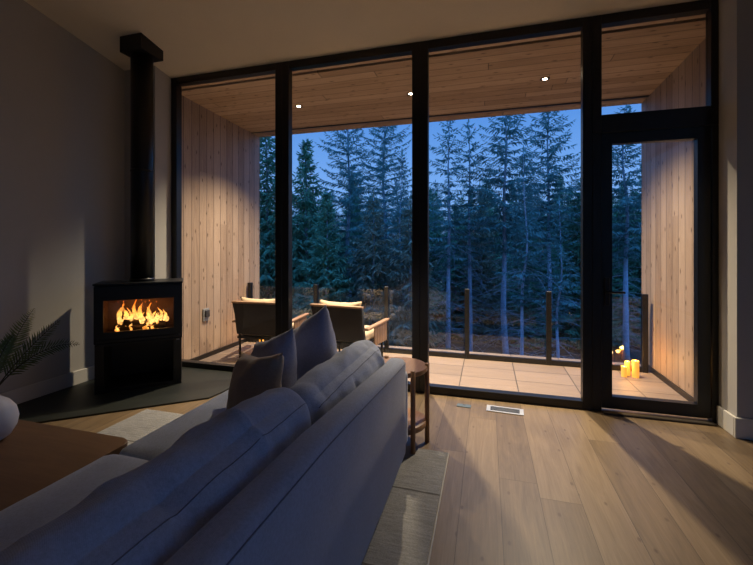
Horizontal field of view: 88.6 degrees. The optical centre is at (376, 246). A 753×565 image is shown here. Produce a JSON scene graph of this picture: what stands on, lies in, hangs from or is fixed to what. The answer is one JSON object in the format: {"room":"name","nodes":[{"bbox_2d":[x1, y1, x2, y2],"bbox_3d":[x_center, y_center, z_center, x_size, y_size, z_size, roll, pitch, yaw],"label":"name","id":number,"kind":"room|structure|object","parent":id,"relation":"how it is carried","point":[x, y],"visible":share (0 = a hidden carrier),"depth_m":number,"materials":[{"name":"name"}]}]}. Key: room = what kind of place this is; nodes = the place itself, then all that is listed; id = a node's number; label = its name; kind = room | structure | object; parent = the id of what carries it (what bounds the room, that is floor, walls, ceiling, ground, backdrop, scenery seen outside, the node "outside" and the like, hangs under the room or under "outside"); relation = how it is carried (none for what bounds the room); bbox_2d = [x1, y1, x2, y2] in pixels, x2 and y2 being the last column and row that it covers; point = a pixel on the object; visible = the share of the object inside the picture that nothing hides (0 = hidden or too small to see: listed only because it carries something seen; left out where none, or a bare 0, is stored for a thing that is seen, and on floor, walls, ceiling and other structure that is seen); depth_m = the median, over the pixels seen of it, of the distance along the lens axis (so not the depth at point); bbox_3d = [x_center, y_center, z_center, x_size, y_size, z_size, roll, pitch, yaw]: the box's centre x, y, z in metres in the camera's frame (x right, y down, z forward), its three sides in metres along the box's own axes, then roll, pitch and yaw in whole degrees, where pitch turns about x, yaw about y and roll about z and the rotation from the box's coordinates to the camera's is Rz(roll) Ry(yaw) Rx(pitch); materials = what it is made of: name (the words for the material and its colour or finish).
{"room":"living room","nodes":[
{"label":"living room","id":0,"kind":"room"},
{"bbox_2d":[0,0,124,393],"bbox_3d":[-4.027,-1.300,0.285,0.200,5.300,8.330,0,0,16],"label":"wall","id":1,"kind":"structure","parent":0,"point":[62,101],"depth_m":3.59,"materials":[{"name":"paint"}]},
{"bbox_2d":[0,366,93,403],"bbox_3d":[-3.925,1.278,0.246,0.018,0.145,8.312,0,0,16],"label":"baseboard","id":2,"kind":"structure","parent":1,"relation":"attached to","point":[32,391],"depth_m":3.51,"materials":[{"name":"paint"}]},
{"bbox_2d":[125,66,170,279],"bbox_3d":[-2.634,-0.350,4.390,0.618,3.400,0.330,0,0,16],"label":"wall","id":3,"kind":"structure","parent":0,"point":[161,81],"depth_m":4.24,"materials":[{"name":"paint"}]},
{"bbox_2d":[171,62,281,371],"bbox_3d":[-1.638,-0.279,4.204,1.400,3.256,0.080,0,0,16],"label":"window","id":4,"kind":"structure","parent":3,"relation":"in","point":[177,83],"depth_m":4.21,"materials":[{"name":"black metal"}]},
{"bbox_2d":[182,96,259,359],"bbox_3d":[-2.227,-0.400,5.408,0.160,3.700,1.828,0,0,16],"label":"wall","id":5,"kind":"structure","parent":0,"point":[221,158],"depth_m":5.25,"materials":[{"name":"wood"}]},
{"bbox_2d":[202,308,209,321],"bbox_3d":[-2.222,0.887,5.047,0.048,0.165,0.110,0,0,16],"label":"outlet","id":6,"kind":"object","parent":5,"relation":"attached to","point":[205,312],"visible":1,"depth_m":5.01,"materials":[{"name":"grey plastic"}]},
{"bbox_2d":[189,339,246,360],"bbox_3d":[-2.143,1.422,5.378,0.018,0.054,1.640,0,0,16],"label":"baseboard","id":7,"kind":"structure","parent":5,"relation":"attached to","point":[234,344],"depth_m":5.26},
{"bbox_2d":[251,95,649,133],"bbox_3d":[0.630,-2.015,5.304,5.390,0.470,0.045,0,0,16],"label":"trim","id":8,"kind":"structure","parent":5,"relation":"attached to","point":[646,95],"depth_m":5.12,"materials":[{"name":"wood"}]},
{"bbox_2d":[24,0,697,77],"bbox_3d":[-0.305,-2.934,-0.610,7.850,2.095,8.660,0,0,16],"label":"ceiling","id":9,"kind":"structure","parent":0,"point":[195,37],"depth_m":3.43,"materials":[{"name":"paint"}]},
{"bbox_2d":[42,391,752,564],"bbox_3d":[-0.305,1.475,-0.610,7.850,0.250,8.660,0,0,16],"label":"floor","id":10,"kind":"structure","parent":0,"point":[547,485],"depth_m":2.17,"materials":[{"name":"brown wood"}]},
{"bbox_2d":[17,367,231,422],"bbox_3d":[-2.253,1.343,3.360,1.482,0.014,1.860,0,0,16],"label":"hearth slab","id":11,"kind":"object","parent":10,"relation":"on","point":[79,400],"visible":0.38,"depth_m":3.42,"materials":[{"name":"stone"}]},
{"bbox_2d":[92,33,182,394],"bbox_3d":[-2.315,-0.348,3.808,0.726,3.367,0.440,0,0,-26],"label":"wood stove","id":12,"kind":"object","parent":11,"relation":"on","point":[142,358],"visible":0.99,"depth_m":3.74,"materials":[{"name":"black metal"}]},
{"bbox_2d":[94,283,182,344],"bbox_3d":[-2.323,0.620,3.825,0.710,0.540,0.390,0,0,-26],"label":"stove","id":13,"kind":"object","parent":12,"relation":"in","point":[109,298],"depth_m":3.68,"materials":[{"name":"black metal"}]},
{"bbox_2d":[114,321,164,329],"bbox_3d":[-2.356,0.789,3.849,0.451,0.070,0.074,0,0,-17],"label":"log","id":14,"kind":"object","parent":12,"relation":"in","point":[115,325],"visible":0.18,"depth_m":3.78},
{"bbox_2d":[123,315,163,325],"bbox_3d":[-2.300,0.728,3.820,0.075,0.070,0.374,0,0,44],"label":"log","id":15,"kind":"object","parent":14,"relation":"on","point":[125,322],"visible":0.57,"depth_m":3.73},
{"bbox_2d":[115,322,165,330],"bbox_3d":[-2.295,0.789,3.766,0.430,0.071,0.076,0,0,-33],"label":"log","id":16,"kind":"object","parent":12,"relation":"in","point":[158,325],"visible":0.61,"depth_m":3.75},
{"bbox_2d":[115,299,168,330],"bbox_3d":[-2.285,0.659,3.778,0.452,0.292,0.154,0,0,-26],"label":"fire","id":17,"kind":"object","parent":12,"relation":"in","point":[137,315],"visible":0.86,"depth_m":3.75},
{"bbox_2d":[97,409,448,564],"bbox_3d":[-1.228,1.344,1.052,2.469,0.012,3.745,0,0,16],"label":"area rug","id":18,"kind":"object","parent":10,"relation":"on","point":[404,533],"visible":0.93,"depth_m":2.03,"materials":[{"name":"fabric"}]},
{"bbox_2d":[0,419,127,510],"bbox_3d":[-1.876,1.136,1.435,1.102,0.404,1.225,0,0,16],"label":"coffee table","id":19,"kind":"object","parent":18,"relation":"on","point":[34,456],"visible":0.69,"depth_m":1.75,"materials":[{"name":"brown wood"}]},
{"bbox_2d":[0,395,18,440],"bbox_3d":[-1.868,0.828,1.850,0.228,0.212,0.228,0,0,16],"label":"vase","id":20,"kind":"object","parent":19,"relation":"on","point":[9,412],"visible":1,"depth_m":1.85,"materials":[{"name":"white ceramic"}]},
{"bbox_2d":[0,333,16,372],"bbox_3d":[-1.829,0.580,1.882,0.124,0.310,0.015,0,0,-36],"label":"frond","id":21,"kind":"object","parent":20,"relation":"in","point":[13,338],"visible":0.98,"depth_m":1.89,"materials":[{"name":"green plant"}]},
{"bbox_2d":[0,308,35,369],"bbox_3d":[-1.938,0.546,2.059,0.104,0.378,0.435,0,0,-17],"label":"frond","id":22,"kind":"object","parent":20,"relation":"in","point":[19,323],"visible":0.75,"depth_m":2.11,"materials":[{"name":"green plant"}]},
{"bbox_2d":[0,320,58,382],"bbox_3d":[-1.714,0.548,1.879,0.310,0.375,0.013,0,0,-12],"label":"frond","id":23,"kind":"object","parent":20,"relation":"in","point":[34,340],"visible":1,"depth_m":1.88,"materials":[{"name":"green plant"}]},
{"bbox_2d":[0,339,77,384],"bbox_3d":[-1.666,0.592,1.879,0.412,0.288,0.034,0,0,-4],"label":"frond","id":24,"kind":"object","parent":20,"relation":"in","point":[54,346],"visible":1,"depth_m":1.88,"materials":[{"name":"green plant"}]},
{"bbox_2d":[0,340,407,564],"bbox_3d":[-0.735,0.904,1.238,1.165,0.868,2.847,0,0,16],"label":"sofa","id":25,"kind":"object","parent":18,"relation":"on","point":[304,473],"visible":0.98,"depth_m":1.08,"materials":[{"name":"fabric"}]},
{"bbox_2d":[0,454,148,551],"bbox_3d":[-0.924,0.973,0.784,1.050,0.199,1.669,0,0,16],"label":"seat cushion","id":26,"kind":"object","parent":25,"relation":"on","point":[36,510],"depth_m":1.37,"materials":[{"name":"fabric"}]},
{"bbox_2d":[0,387,310,564],"bbox_3d":[-0.482,0.736,0.890,0.318,0.524,1.246,-10,-3,16],"label":"cushion","id":27,"kind":"object","parent":25,"relation":"on","point":[143,515],"depth_m":0.84,"materials":[{"name":"fabric"}]},
{"bbox_2d":[119,390,228,460],"bbox_3d":[-0.557,0.985,2.064,1.053,0.199,0.992,0,0,16],"label":"seat cushion","id":28,"kind":"object","parent":25,"relation":"on","point":[158,441],"depth_m":1.89,"materials":[{"name":"fabric"}]},
{"bbox_2d":[226,352,283,409],"bbox_3d":[-0.622,0.735,1.948,0.476,0.449,0.215,0,0,42],"label":"throw pillow","id":29,"kind":"object","parent":25,"relation":"on","point":[252,376],"visible":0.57,"depth_m":1.87,"materials":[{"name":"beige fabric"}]},
{"bbox_2d":[251,327,296,387],"bbox_3d":[-0.588,0.706,2.177,0.548,0.534,0.219,0,0,42],"label":"throw pillow","id":30,"kind":"object","parent":25,"relation":"on","point":[285,342],"visible":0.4,"depth_m":2.09,"materials":[{"name":"blue fabric"}]},
{"bbox_2d":[293,305,337,379],"bbox_3d":[-0.403,0.649,2.371,0.218,0.606,0.620,0,0,-45],"label":"throw pillow","id":31,"kind":"object","parent":25,"relation":"on","point":[315,340],"visible":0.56,"depth_m":2.27,"materials":[{"name":"blue fabric"}]},
{"bbox_2d":[289,340,384,425],"bbox_3d":[-0.165,0.781,1.953,0.300,0.494,1.043,-10,-3,16],"label":"cushion","id":32,"kind":"object","parent":25,"relation":"on","point":[329,382],"depth_m":1.74,"materials":[{"name":"fabric"}]},
{"bbox_2d":[282,42,419,391],"bbox_3d":[-0.276,-0.279,3.813,1.433,3.256,0.080,0,0,16],"label":"window","id":33,"kind":"structure","parent":10,"relation":"on","point":[413,49],"depth_m":3.79,"materials":[{"name":"black metal"}]},
{"bbox_2d":[383,355,428,453],"bbox_3d":[0.162,1.077,2.676,0.398,0.544,0.390,0,0,16],"label":"side table","id":34,"kind":"object","parent":10,"relation":"on","point":[417,421],"visible":0.47,"depth_m":2.61,"materials":[{"name":"brown wood"}]},
{"bbox_2d":[408,408,425,434],"bbox_3d":[0.158,1.204,2.677,0.370,0.040,0.370,0,0,16],"label":"shelf","id":35,"kind":"object","parent":34,"relation":"attached to","point":[420,420],"depth_m":2.59,"materials":[{"name":"brown wood"}]},
{"bbox_2d":[457,403,470,407],"bbox_3d":[0.743,1.346,3.274,0.116,0.008,0.060,0,0,20],"label":"floor outlet","id":36,"kind":"object","parent":10,"relation":"on","point":[458,404],"visible":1,"depth_m":3.27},
{"bbox_2d":[486,405,523,415],"bbox_3d":[1.060,1.346,3.183,0.290,0.008,0.120,0,0,19],"label":"floor vent","id":37,"kind":"object","parent":10,"relation":"in","point":[499,409],"visible":1,"depth_m":3.17,"materials":[{"name":"metal"}]},
{"bbox_2d":[490,406,519,413],"bbox_3d":[1.060,1.347,3.183,0.230,0.004,0.084,0,0,19],"label":"grille","id":38,"kind":"object","parent":37,"relation":"attached to","point":[499,409],"depth_m":3.18,"materials":[{"name":"metal"}]},
{"bbox_2d":[420,16,591,409],"bbox_3d":[1.102,-0.279,3.419,1.434,3.256,0.080,0,0,16],"label":"window","id":39,"kind":"structure","parent":10,"relation":"on","point":[584,24],"depth_m":3.35,"materials":[{"name":"black metal"}]},
{"bbox_2d":[602,410,716,425],"bbox_3d":[2.203,1.341,3.030,0.756,0.016,0.059,0,0,16],"label":"threshold","id":40,"kind":"object","parent":10,"relation":"on","point":[606,412],"visible":1,"depth_m":3.02,"materials":[{"name":"metal"}]},
{"bbox_2d":[199,342,687,400],"bbox_3d":[0.440,1.575,4.638,5.590,0.250,1.840,0,0,16],"label":"floor","id":41,"kind":"structure","parent":0,"point":[497,375],"depth_m":4.32,"materials":[{"name":"tile"}]},
{"bbox_2d":[231,297,308,357],"bbox_3d":[-1.428,1.044,5.173,0.839,0.812,0.725,0,0,12],"label":"lounge chair","id":42,"kind":"object","parent":41,"relation":"on","point":[254,318],"visible":0.72,"depth_m":4.90,"materials":[{"name":"wicker"}]},
{"bbox_2d":[240,297,274,301],"bbox_3d":[-1.473,0.855,4.962,0.580,0.442,0.181,0,10,12],"label":"cushion","id":43,"kind":"object","parent":42,"relation":"on","point":[243,299],"depth_m":4.91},
{"bbox_2d":[243,322,293,336],"bbox_3d":[-1.418,1.093,5.222,0.621,0.154,0.563,0,0,12],"label":"seat cushion","id":44,"kind":"object","parent":42,"relation":"on","point":[244,335],"depth_m":4.96,"materials":[{"name":"fabric"}]},
{"bbox_2d":[310,299,388,356],"bbox_3d":[-0.348,1.044,4.863,0.839,0.812,0.725,0,0,22],"label":"lounge chair","id":45,"kind":"object","parent":41,"relation":"on","point":[347,319],"visible":0.72,"depth_m":4.57,"materials":[{"name":"wicker"}]},
{"bbox_2d":[319,299,361,305],"bbox_3d":[-0.429,0.855,4.662,0.580,0.442,0.181,0,10,22],"label":"cushion","id":46,"kind":"object","parent":45,"relation":"on","point":[322,302],"depth_m":4.59,"materials":[{"name":"fabric"}]},
{"bbox_2d":[336,325,373,342],"bbox_3d":[-0.330,1.093,4.910,0.621,0.154,0.563,0,0,22],"label":"seat cushion","id":47,"kind":"object","parent":45,"relation":"on","point":[369,335],"depth_m":4.69,"materials":[{"name":"fabric"}]},
{"bbox_2d":[247,282,647,372],"bbox_3d":[0.584,0.998,5.190,5.303,0.905,0.060,0,0,16],"label":"glass railing","id":48,"kind":"object","parent":41,"relation":"on","point":[643,368],"visible":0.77,"depth_m":4.83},
{"bbox_2d":[621,366,626,376],"bbox_3d":[2.772,1.389,4.319,0.058,0.121,0.058,0,0,16],"label":"candle","id":49,"kind":"object","parent":41,"relation":"on","point":[623,368],"visible":1,"depth_m":4.30,"materials":[{"name":"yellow wax"}]},
{"bbox_2d":[624,361,630,375],"bbox_3d":[2.844,1.369,4.371,0.058,0.161,0.058,0,0,16],"label":"candle","id":50,"kind":"object","parent":41,"relation":"on","point":[626,363],"visible":0.91,"depth_m":4.35,"materials":[{"name":"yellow wax"}]},
{"bbox_2d":[632,360,638,377],"bbox_3d":[2.885,1.354,4.297,0.070,0.191,0.070,0,0,16],"label":"candle","id":51,"kind":"object","parent":41,"relation":"on","point":[635,363],"visible":1,"depth_m":4.27,"materials":[{"name":"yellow wax"}]},
{"bbox_2d":[641,38,705,396],"bbox_3d":[3.109,-0.400,3.880,0.160,3.700,1.828,0,0,16],"label":"wall","id":52,"kind":"structure","parent":0,"point":[666,167],"depth_m":4.00,"materials":[{"name":"wood"}]},
{"bbox_2d":[648,365,692,401],"bbox_3d":[3.022,1.422,3.899,0.018,0.054,1.640,0,0,16],"label":"baseboard","id":53,"kind":"structure","parent":52,"relation":"attached to","point":[660,376],"depth_m":3.97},
{"bbox_2d":[718,0,752,418],"bbox_3d":[3.607,-0.350,2.602,2.098,3.400,0.330,0,0,16],"label":"wall","id":54,"kind":"structure","parent":0,"point":[735,124],"depth_m":2.74,"materials":[{"name":"paint"}]},
{"bbox_2d":[592,125,718,422],"bbox_3d":[2.202,0.207,3.079,0.866,2.286,0.128,0,0,16],"label":"door","id":55,"kind":"structure","parent":54,"relation":"in","point":[705,139],"depth_m":3.04,"materials":[{"name":"black metal"}]},
{"bbox_2d":[592,0,718,133],"bbox_3d":[2.208,-1.422,3.102,0.866,0.970,0.080,0,0,16],"label":"window","id":56,"kind":"structure","parent":54,"relation":"in","point":[708,115],"depth_m":3.05,"materials":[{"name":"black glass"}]},
{"bbox_2d":[717,405,734,436],"bbox_3d":[2.574,1.278,2.838,0.018,0.145,0.215,0,0,16],"label":"baseboard","id":57,"kind":"structure","parent":54,"relation":"attached to","point":[725,419],"depth_m":2.83,"materials":[{"name":"paint"}]},
{"bbox_2d":[734,417,752,439],"bbox_3d":[3.454,1.278,2.465,1.916,0.145,0.018,0,0,16],"label":"baseboard","id":58,"kind":"structure","parent":54,"relation":"attached to","point":[743,427],"depth_m":2.71,"materials":[{"name":"paint"}]},
{"bbox_3d":[0.184,-2.132,3.783,5.934,0.535,0.115,0,0,16],"label":"beam","id":59,"kind":"structure","parent":54,"relation":"attached to","visible":0},
{"bbox_2d":[182,14,705,88],"bbox_3d":[0.177,-1.852,3.759,5.134,0.024,0.064,0,0,16],"label":"soffit ledge","id":60,"kind":"object","parent":59,"relation":"attached to","point":[702,15],"visible":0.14,"depth_m":3.56,"materials":[{"name":"wood"}]},
{"bbox_3d":[1.064,-2.410,4.532,8.450,0.280,2.100,0,0,16],"label":"roof","id":61,"kind":"structure","parent":0,"visible":0},
{"bbox_2d":[182,17,705,132],"bbox_3d":[0.417,-2.019,4.559,5.390,0.462,1.505,0,0,16],"label":"soffit","id":62,"kind":"structure","parent":61,"relation":"attached to","point":[635,60],"depth_m":4.26,"materials":[{"name":"wood"}]},
{"bbox_2d":[254,97,646,136],"bbox_3d":[0.665,-2.014,5.424,5.390,0.471,0.205,0,0,16],"label":"board","id":63,"kind":"object","parent":61,"relation":"attached to","point":[635,100],"visible":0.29,"depth_m":5.27,"materials":[{"name":"wood"}]},
{"label":"outside","id":64,"kind":"structure","parent":0,"visible":0},
{"bbox_2d":[341,244,640,363],"bbox_3d":[4.131,1.731,14.420,150.000,4.651,110.000,0,0,16],"label":"ground","id":65,"kind":"structure","parent":64,"point":[617,352],"depth_m":14.23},
{"bbox_2d":[260,136,310,311],"bbox_3d":[-3.717,-0.478,13.382,3.904,8.871,3.852,0,0,-7],"label":"conifer tree","id":66,"kind":"object","parent":65,"relation":"on","point":[266,280],"visible":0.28,"depth_m":13.21,"materials":[{"name":"green plant"}]},
{"bbox_2d":[266,139,352,318],"bbox_3d":[-2.189,0.015,12.855,3.224,7.795,3.450,0,0,30],"label":"conifer tree","id":67,"kind":"object","parent":65,"relation":"on","point":[303,202],"visible":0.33,"depth_m":12.67,"materials":[{"name":"green plant"}]},
{"bbox_2d":[303,189,355,295],"bbox_3d":[-1.983,0.759,16.079,3.222,6.411,3.266,0,0,26],"label":"conifer tree","id":68,"kind":"object","parent":65,"relation":"on","point":[325,189],"visible":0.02,"depth_m":15.83,"materials":[{"name":"green plant"}]},
{"bbox_2d":[292,187,368,323],"bbox_3d":[-1.372,1.096,11.311,2.962,5.908,2.768,0,0,-29],"label":"conifer tree","id":69,"kind":"object","parent":65,"relation":"on","point":[333,284],"visible":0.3,"depth_m":11.24,"materials":[{"name":"green plant"}]},
{"bbox_2d":[331,193,345,234],"bbox_3d":[-4.260,-1.408,37.101,3.690,8.190,4.479,0,0,28],"label":"conifer tree","id":70,"kind":"object","parent":65,"relation":"on","point":[331,193],"visible":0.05,"depth_m":37.07,"materials":[{"name":"green plant"}]},
{"bbox_2d":[293,129,403,300],"bbox_3d":[-1.082,-1.128,14.958,5.011,10.044,4.128,0,0,14],"label":"conifer tree","id":71,"kind":"object","parent":65,"relation":"on","point":[347,203],"visible":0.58,"depth_m":14.82,"materials":[{"name":"green plant"}]},
{"bbox_2d":[337,179,364,272],"bbox_3d":[-1.498,-0.368,23.128,3.743,8.420,3.794,0,0,-21],"label":"conifer tree","id":72,"kind":"object","parent":65,"relation":"on","point":[344,212],"visible":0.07,"depth_m":23.16,"materials":[{"name":"green plant"}]},
{"bbox_2d":[344,204,368,293],"bbox_3d":[-0.941,0.970,17.074,2.789,5.989,2.984,0,0,-26],"label":"conifer tree","id":73,"kind":"object","parent":65,"relation":"on","point":[357,210],"visible":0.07,"depth_m":17.02,"materials":[{"name":"green plant"}]},
{"bbox_2d":[352,232,391,326],"bbox_3d":[-0.177,1.532,16.455,2.661,4.862,2.487,0,0,44],"label":"conifer tree","id":74,"kind":"object","parent":65,"relation":"on","point":[371,260],"visible":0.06,"depth_m":16.10,"materials":[{"name":"green plant"}]},
{"bbox_2d":[338,190,410,346],"bbox_3d":[-0.234,1.192,11.382,3.027,5.791,3.168,0,0,21],"label":"conifer tree","id":75,"kind":"object","parent":65,"relation":"on","point":[369,306],"visible":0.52,"depth_m":11.24,"materials":[{"name":"green plant"}]},
{"bbox_2d":[342,125,432,288],"bbox_3d":[0.417,-2.132,18.999,4.571,12.088,5.548,0,0,-2],"label":"conifer tree","id":76,"kind":"object","parent":65,"relation":"on","point":[385,129],"visible":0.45,"depth_m":18.83,"materials":[{"name":"green plant"}]},
{"bbox_2d":[375,244,407,311],"bbox_3d":[0.546,1.807,16.235,2.573,4.309,2.693,0,0,23],"label":"conifer tree","id":77,"kind":"object","parent":65,"relation":"on","point":[391,244],"visible":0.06,"depth_m":16.12,"materials":[{"name":"green plant"}]},
{"bbox_2d":[388,181,400,237],"bbox_3d":[1.440,-0.679,27.264,2.840,8.250,2.263,0,0,-40],"label":"conifer tree","id":78,"kind":"object","parent":65,"relation":"on","point":[396,181],"visible":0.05,"depth_m":27.18,"materials":[{"name":"green plant"}]},
{"bbox_2d":[379,210,411,319],"bbox_3d":[0.944,1.028,17.595,3.190,5.863,3.048,0,0,35],"label":"conifer tree","id":79,"kind":"object","parent":65,"relation":"on","point":[393,227],"visible":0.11,"depth_m":17.31,"materials":[{"name":"green plant"}]},
{"bbox_2d":[367,149,436,345],"bbox_3d":[0.902,0.180,14.082,2.846,7.665,2.756,0,0,44],"label":"conifer tree","id":80,"kind":"object","parent":65,"relation":"on","point":[404,190],"visible":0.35,"depth_m":13.94,"materials":[{"name":"green plant"}]},
{"bbox_2d":[389,195,429,286],"bbox_3d":[1.900,0.308,22.320,3.530,7.052,3.373,0,0,15],"label":"conifer tree","id":81,"kind":"object","parent":65,"relation":"on","point":[406,195],"visible":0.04,"depth_m":22.34,"materials":[{"name":"green plant"}]},
{"bbox_2d":[366,200,453,349],"bbox_3d":[0.845,1.351,10.861,2.925,5.441,3.061,0,0,2],"label":"conifer tree","id":82,"kind":"object","parent":65,"relation":"on","point":[405,327],"visible":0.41,"depth_m":10.74,"materials":[{"name":"green plant"}]},
{"bbox_2d":[392,289,444,345],"bbox_3d":[1.510,2.161,14.899,2.087,3.534,2.233,0,0,24],"label":"conifer tree","id":83,"kind":"object","parent":65,"relation":"on","point":[436,332],"visible":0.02,"depth_m":14.73,"materials":[{"name":"green plant"}]},
{"bbox_2d":[429,179,452,259],"bbox_3d":[4.325,-0.766,27.779,3.707,8.261,4.500,0,0,32],"label":"conifer tree","id":84,"kind":"object","parent":65,"relation":"on","point":[435,179],"visible":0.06,"depth_m":27.70,"materials":[{"name":"green plant"}]},
{"bbox_2d":[429,190,457,327],"bbox_3d":[2.531,0.589,17.970,3.381,6.829,3.336,0,0,-5],"label":"conifer tree","id":85,"kind":"object","parent":65,"relation":"on","point":[432,234],"visible":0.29,"depth_m":17.54,"materials":[{"name":"green plant"}]},
{"bbox_2d":[429,201,478,337],"bbox_3d":[3.415,0.963,16.741,2.992,6.017,2.796,0,0,25],"label":"conifer tree","id":86,"kind":"object","parent":65,"relation":"on","point":[455,272],"visible":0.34,"depth_m":16.29,"materials":[{"name":"green plant"}]},
{"bbox_2d":[450,197,466,249],"bbox_3d":[8.443,-1.403,37.240,3.560,7.501,3.512,0,0,13],"label":"conifer tree","id":87,"kind":"object","parent":65,"relation":"on","point":[460,202],"visible":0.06,"depth_m":37.24,"materials":[{"name":"green plant"}]},
{"bbox_2d":[429,120,491,350],"bbox_3d":[2.241,-0.222,12.409,2.308,8.550,2.896,0,0,-23],"label":"conifer tree","id":88,"kind":"object","parent":65,"relation":"on","point":[449,198],"visible":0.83,"depth_m":12.30,"materials":[{"name":"green plant"}]},
{"bbox_2d":[436,119,508,352],"bbox_3d":[3.235,-0.219,13.083,2.300,8.500,2.887,0,0,-17],"label":"conifer tree","id":89,"kind":"object","parent":65,"relation":"on","point":[469,264],"visible":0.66,"depth_m":13.03,"materials":[{"name":"green plant"}]},
{"bbox_2d":[442,183,517,341],"bbox_3d":[4.521,0.604,16.572,3.322,6.857,3.476,0,0,9],"label":"conifer tree","id":90,"kind":"object","parent":65,"relation":"on","point":[493,232],"visible":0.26,"depth_m":16.07,"materials":[{"name":"green plant"}]},
{"bbox_2d":[452,235,516,343],"bbox_3d":[4.265,1.641,15.568,2.680,4.642,2.805,0,0,-44],"label":"conifer tree","id":91,"kind":"object","parent":65,"relation":"on","point":[478,328],"visible":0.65,"depth_m":15.32,"materials":[{"name":"green plant"}]},
{"bbox_2d":[458,178,516,306],"bbox_3d":[6.281,-0.296,21.745,3.611,7.887,3.660,0,0,-32],"label":"conifer tree","id":92,"kind":"object","parent":65,"relation":"on","point":[497,257],"visible":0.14,"depth_m":21.57,"materials":[{"name":"green plant"}]},
{"bbox_2d":[454,114,565,355],"bbox_3d":[4.110,-0.756,12.514,3.230,9.565,3.200,0,0,6],"label":"conifer tree","id":93,"kind":"object","parent":65,"relation":"on","point":[501,205],"visible":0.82,"depth_m":12.50,"materials":[{"name":"green plant"}]},
{"bbox_2d":[506,178,517,263],"bbox_3d":[13.255,-2.311,37.586,3.747,9.058,3.502,0,0,37],"label":"conifer tree","id":94,"kind":"object","parent":65,"relation":"on","point":[512,178],"visible":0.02,"depth_m":37.20,"materials":[{"name":"green plant"}]},
{"bbox_2d":[496,208,544,326],"bbox_3d":[7.058,0.874,17.934,3.116,5.888,3.074,0,0,0],"label":"conifer tree","id":95,"kind":"object","parent":65,"relation":"on","point":[522,245],"visible":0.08,"depth_m":17.88,"materials":[{"name":"green plant"}]},
{"bbox_2d":[472,144,569,356],"bbox_3d":[4.130,0.544,10.881,2.621,6.994,2.706,0,0,-1],"label":"conifer tree","id":96,"kind":"object","parent":65,"relation":"on","point":[525,273],"visible":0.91,"depth_m":10.94,"materials":[{"name":"green plant"}]},
{"bbox_2d":[494,176,558,303],"bbox_3d":[8.411,-0.340,22.753,3.678,8.141,4.464,0,0,-14],"label":"conifer tree","id":97,"kind":"object","parent":65,"relation":"on","point":[522,176],"visible":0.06,"depth_m":22.55,"materials":[{"name":"green plant"}]},
{"bbox_2d":[507,243,563,349],"bbox_3d":[5.957,1.853,14.709,2.286,4.171,2.446,0,0,19],"label":"conifer tree","id":98,"kind":"object","parent":65,"relation":"on","point":[527,308],"visible":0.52,"depth_m":14.44,"materials":[{"name":"green plant"}]},
{"bbox_2d":[508,111,580,347],"bbox_3d":[6.496,-1.096,14.507,3.315,10.027,3.284,0,0,-4],"label":"conifer tree","id":99,"kind":"object","parent":65,"relation":"on","point":[551,177],"visible":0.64,"depth_m":14.26,"materials":[{"name":"green plant"}]},
{"bbox_2d":[519,225,569,322],"bbox_3d":[7.653,1.323,17.187,2.539,5.047,2.716,0,0,-18],"label":"conifer tree","id":100,"kind":"object","parent":65,"relation":"on","point":[543,247],"visible":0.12,"depth_m":16.93,"materials":[{"name":"green plant"}]},
{"bbox_2d":[520,196,580,358],"bbox_3d":[4.984,1.294,10.423,2.282,5.435,2.355,0,0,-39],"label":"conifer tree","id":101,"kind":"object","parent":65,"relation":"on","point":[564,302],"visible":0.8,"depth_m":10.48,"materials":[{"name":"green plant"}]},
{"bbox_2d":[539,176,574,280],"bbox_3d":[10.867,-0.412,22.913,3.704,8.261,3.754,0,0,-3],"label":"conifer tree","id":102,"kind":"object","parent":65,"relation":"on","point":[560,180],"visible":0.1,"depth_m":22.59,"materials":[{"name":"green plant"}]},
{"bbox_2d":[561,183,574,278],"bbox_3d":[14.618,-0.929,29.350,3.468,7.870,3.241,0,0,-7],"label":"conifer tree","id":103,"kind":"object","parent":65,"relation":"on","point":[570,183],"visible":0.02,"depth_m":29.09,"materials":[{"name":"green plant"}]},
{"bbox_2d":[565,172,580,236],"bbox_3d":[14.157,-1.152,27.518,2.305,8.535,2.894,0,0,40],"label":"conifer tree","id":104,"kind":"object","parent":65,"relation":"on","point":[576,181],"visible":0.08,"depth_m":27.41,"materials":[{"name":"green plant"}]},
{"bbox_2d":[538,176,632,348],"bbox_3d":[7.712,0.478,14.622,3.397,6.888,3.352,0,0,39],"label":"conifer tree","id":105,"kind":"object","parent":65,"relation":"on","point":[575,332],"visible":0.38,"depth_m":14.21,"materials":[{"name":"green plant"}]},
{"bbox_2d":[564,288,634,349],"bbox_3d":[8.557,2.000,14.858,2.209,3.919,2.364,0,0,-22],"label":"conifer tree","id":106,"kind":"object","parent":65,"relation":"on","point":[613,312],"visible":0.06,"depth_m":14.28,"materials":[{"name":"green plant"}]},
{"bbox_2d":[574,105,640,360],"bbox_3d":[8.441,-0.468,12.889,3.070,8.870,3.098,0,0,-17],"label":"conifer tree","id":107,"kind":"object","parent":65,"relation":"on","point":[624,234],"visible":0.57,"depth_m":12.85,"materials":[{"name":"green plant"}]},
{"bbox_2d":[612,230,640,347],"bbox_3d":[9.567,1.588,15.172,2.652,4.833,2.479,0,0,24],"label":"conifer tree","id":108,"kind":"object","parent":65,"relation":"on","point":[619,279],"visible":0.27,"depth_m":14.89,"materials":[{"name":"green plant"}]},
{"bbox_2d":[612,165,640,344],"bbox_3d":[11.005,-0.057,15.612,3.297,8.118,3.528,0,0,-35],"label":"conifer tree","id":109,"kind":"object","parent":65,"relation":"on","point":[638,263],"visible":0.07,"depth_m":15.40,"materials":[{"name":"green plant"}]},
{"bbox_2d":[612,202,640,311],"bbox_3d":[10.605,0.936,16.691,3.156,6.025,3.114,0,0,-30],"label":"conifer tree","id":110,"kind":"object","parent":65,"relation":"on","point":[614,214],"visible":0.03,"depth_m":16.57,"materials":[{"name":"green plant"}]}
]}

